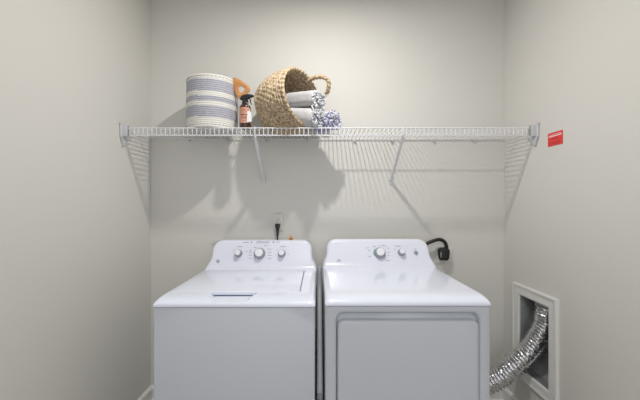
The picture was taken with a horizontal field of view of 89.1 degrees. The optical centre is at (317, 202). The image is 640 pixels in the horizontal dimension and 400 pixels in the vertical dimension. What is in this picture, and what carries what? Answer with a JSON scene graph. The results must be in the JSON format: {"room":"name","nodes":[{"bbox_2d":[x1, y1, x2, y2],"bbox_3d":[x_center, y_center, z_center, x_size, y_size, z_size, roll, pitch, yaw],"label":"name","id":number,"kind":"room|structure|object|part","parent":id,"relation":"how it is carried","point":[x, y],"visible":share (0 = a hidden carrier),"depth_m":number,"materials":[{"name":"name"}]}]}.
{"room":"laundry room","nodes":[
{"label":"laundry room","id":0,"kind":"room"},
{"bbox_2d":[0,0,150,399],"bbox_3d":[-1.165,-0.010,0.285,0.100,2.740,3.970,0,0,0],"label":"wall","id":1,"kind":"structure","parent":0,"point":[75,201],"depth_m":1.48,"materials":[{"name":"white paint"}]},
{"bbox_2d":[138,386,151,399],"bbox_3d":[-1.104,1.288,0.235,0.022,0.145,3.870,0,0,0],"label":"baseboard","id":2,"kind":"structure","parent":1,"relation":"attached to","point":[147,395],"depth_m":2.10,"materials":[{"name":"white paint"}]},
{"bbox_2d":[151,0,503,384],"bbox_3d":[0.213,-0.010,2.220,2.657,2.740,0.100,0,0,0],"label":"wall","id":3,"kind":"structure","parent":0,"point":[387,63],"depth_m":2.17,"materials":[{"name":"white paint"}]},
{"bbox_2d":[273,213,282,230],"bbox_3d":[-0.266,0.126,2.166,0.071,0.115,0.008,0,0,0],"label":"power outlet","id":4,"kind":"object","parent":3,"relation":"attached to","point":[277,217],"visible":0.78,"depth_m":2.16,"materials":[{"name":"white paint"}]},
{"bbox_2d":[151,385,502,399],"bbox_3d":[0.064,1.288,2.159,2.357,0.145,0.022,0,0,0],"label":"baseboard","id":5,"kind":"structure","parent":3,"relation":"attached to","point":[498,395],"depth_m":2.16,"materials":[{"name":"white paint"}]},
{"bbox_2d":[119,122,538,183],"bbox_3d":[0.064,-0.289,1.990,2.356,0.323,0.358,0,0,0],"label":"wire shelf","id":6,"kind":"object","parent":3,"relation":"attached to","point":[532,133],"visible":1,"depth_m":1.85,"materials":[{"name":"white metal"}]},
{"bbox_2d":[123,125,127,135],"bbox_3d":[-1.097,-0.410,1.839,0.035,0.066,0.006,0,0,0],"label":"bracket","id":7,"kind":"object","parent":6,"relation":"attached to","point":[125,127],"depth_m":1.84,"materials":[{"name":"grey plastic"}]},
{"bbox_2d":[186,73,249,136],"bbox_3d":[-0.624,-0.589,1.994,0.347,0.313,0.304,0,0,-26],"label":"basket","id":8,"kind":"object","parent":6,"relation":"on","point":[211,99],"visible":0.93,"depth_m":1.86,"materials":[{"name":"white fabric"}]},
{"bbox_3d":[-0.455,-0.683,1.933,0.105,0.126,0.005,0,0,0],"label":"handle","id":9,"kind":"part","parent":8,"relation":"part of","materials":[{"name":"orange leather"}]},
{"bbox_2d":[239,94,253,129],"bbox_3d":[-0.418,-0.535,1.903,0.083,0.204,0.069,0,0,0],"label":"spray bottle","id":10,"kind":"object","parent":6,"relation":"on","point":[245,119],"visible":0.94,"depth_m":1.88,"materials":[{"name":"brown glass"}]},
{"bbox_2d":[254,67,330,134],"bbox_3d":[-0.177,-0.603,1.969,0.395,0.383,0.364,0,0,-38],"label":"wicker basket","id":11,"kind":"object","parent":6,"relation":"on","point":[272,107],"visible":0.73,"depth_m":1.86,"materials":[{"name":"wicker"}]},
{"bbox_3d":[0.007,-0.706,1.975,0.159,0.135,0.091,0,0,41],"label":"handle","id":12,"kind":"part","parent":11,"relation":"part of","materials":[{"name":"wicker"}]},
{"bbox_2d":[291,108,324,127],"bbox_3d":[-0.082,-0.503,1.902,0.249,0.139,0.143,0,0,29],"label":"rolled towel","id":13,"kind":"object","parent":6,"relation":"on","point":[310,117],"visible":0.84,"depth_m":1.84,"materials":[{"name":"white fabric"}]},
{"bbox_2d":[285,89,327,112],"bbox_3d":[-0.081,-0.589,1.927,0.259,0.150,0.155,0,0,31],"label":"rolled towel","id":14,"kind":"object","parent":13,"relation":"on","point":[312,99],"visible":0.92,"depth_m":1.88,"materials":[{"name":"white fabric"}]},
{"bbox_2d":[313,108,343,132],"bbox_3d":[0.056,-0.495,1.957,0.150,0.122,0.168,0,0,-39],"label":"rolled towel","id":15,"kind":"object","parent":6,"relation":"on","point":[332,120],"visible":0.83,"depth_m":1.91,"materials":[{"name":"white fabric"}]},
{"bbox_3d":[0.064,-0.425,2.012,2.347,0.005,0.006,0,0,0],"label":"rod","id":16,"kind":"part","parent":6,"relation":"part of","materials":[{"name":"white metal"}]},
{"bbox_3d":[0.064,-0.386,1.855,2.347,0.006,0.006,0,0,0],"label":"rod","id":17,"kind":"part","parent":6,"relation":"part of","materials":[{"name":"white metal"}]},
{"bbox_3d":[0.064,-0.426,1.850,2.347,0.006,0.006,0,0,0],"label":"rod","id":18,"kind":"part","parent":6,"relation":"part of","materials":[{"name":"white metal"}]},
{"bbox_2d":[531,125,535,135],"bbox_3d":[1.224,-0.410,1.839,0.035,0.066,0.006,0,0,0],"label":"bracket","id":19,"kind":"object","parent":6,"relation":"attached to","point":[533,127],"depth_m":1.84,"materials":[{"name":"grey plastic"}]},
{"bbox_2d":[436,247,452,262],"bbox_3d":[0.841,0.347,2.164,0.111,0.110,0.012,0,0,0],"label":"power outlet","id":20,"kind":"object","parent":3,"relation":"attached to","point":[438,260],"visible":0.57,"depth_m":2.16,"materials":[{"name":"white plastic"}]},
{"bbox_2d":[504,0,639,399],"bbox_3d":[1.362,-0.010,0.235,0.240,2.740,3.870,0,0,0],"label":"wall","id":21,"kind":"structure","parent":0,"point":[572,207],"depth_m":1.56,"materials":[{"name":"white paint"}]},
{"bbox_2d":[503,386,518,399],"bbox_3d":[1.231,1.288,0.235,0.022,0.145,3.870,0,0,0],"label":"baseboard","id":22,"kind":"structure","parent":21,"relation":"attached to","point":[507,394],"depth_m":2.10,"materials":[{"name":"white paint"}]},
{"bbox_2d":[512,282,558,399],"bbox_3d":[1.313,0.782,1.863,0.178,0.569,0.379,0,0,0],"label":"vent box","id":23,"kind":"object","parent":21,"relation":"attached to","point":[543,377],"visible":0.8,"depth_m":1.86,"materials":[{"name":"white paint"}]},
{"bbox_2d":[548,130,562,146],"bbox_3d":[1.240,-0.337,1.700,0.003,0.070,0.106,0,0,0],"label":"sign","id":24,"kind":"object","parent":21,"relation":"attached to","point":[555,138],"visible":1,"depth_m":1.70,"materials":[{"name":"red plastic"}]},
{"bbox_3d":[0.163,1.410,0.285,2.757,0.100,3.970,0,0,0],"label":"floor","id":25,"kind":"structure","parent":0,"visible":0},
{"bbox_2d":[153,224,322,399],"bbox_3d":[-0.339,0.749,1.769,0.731,1.223,0.786,0,0,0],"label":"washing machine","id":26,"kind":"object","parent":25,"relation":"on","point":[243,327],"visible":1,"depth_m":1.38,"materials":[{"name":"white metal"}]},
{"bbox_3d":[-0.380,0.416,1.740,0.590,0.018,0.487,0,0,0],"label":"lid","id":27,"kind":"part","parent":26,"relation":"part of","materials":[{"name":"white metal"}]},
{"bbox_3d":[-0.365,0.316,2.023,0.072,0.070,0.052,0,0,0],"label":"knob","id":28,"kind":"part","parent":26,"relation":"part of","materials":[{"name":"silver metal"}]},
{"bbox_2d":[322,238,490,399],"bbox_3d":[0.447,0.794,1.754,0.837,1.132,0.807,0,0,0],"label":"dryer","id":29,"kind":"object","parent":25,"relation":"on","point":[396,326],"visible":1,"depth_m":1.36,"materials":[{"name":"white metal"}]},
{"bbox_3d":[0.385,0.311,2.014,0.072,0.070,0.055,0,0,0],"label":"knob","id":30,"kind":"part","parent":29,"relation":"part of","materials":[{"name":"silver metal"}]},
{"bbox_3d":[0.376,0.885,1.371,0.690,0.910,0.024,0,0,0],"label":"panel","id":31,"kind":"part","parent":29,"relation":"part of","materials":[{"name":"white metal"}]},
{"bbox_3d":[0.377,0.818,1.367,0.591,0.655,0.029,0,0,0],"label":"door","id":32,"kind":"part","parent":29,"relation":"part of","materials":[{"name":"white metal"}]},
{"bbox_3d":[0.747,0.594,2.130,0.218,0.732,0.036,0,0,0],"label":"power cord","id":33,"kind":"part","parent":29,"relation":"part of","materials":[{"name":"black rubber"}]},
{"bbox_2d":[490,302,547,395],"bbox_3d":[1.050,0.923,1.949,0.684,0.685,0.139,0,0,16],"label":"duct","id":34,"kind":"object","parent":29,"relation":"attached to","point":[534,343],"visible":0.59,"depth_m":1.87,"materials":[{"name":"silver metal"}]}
]}

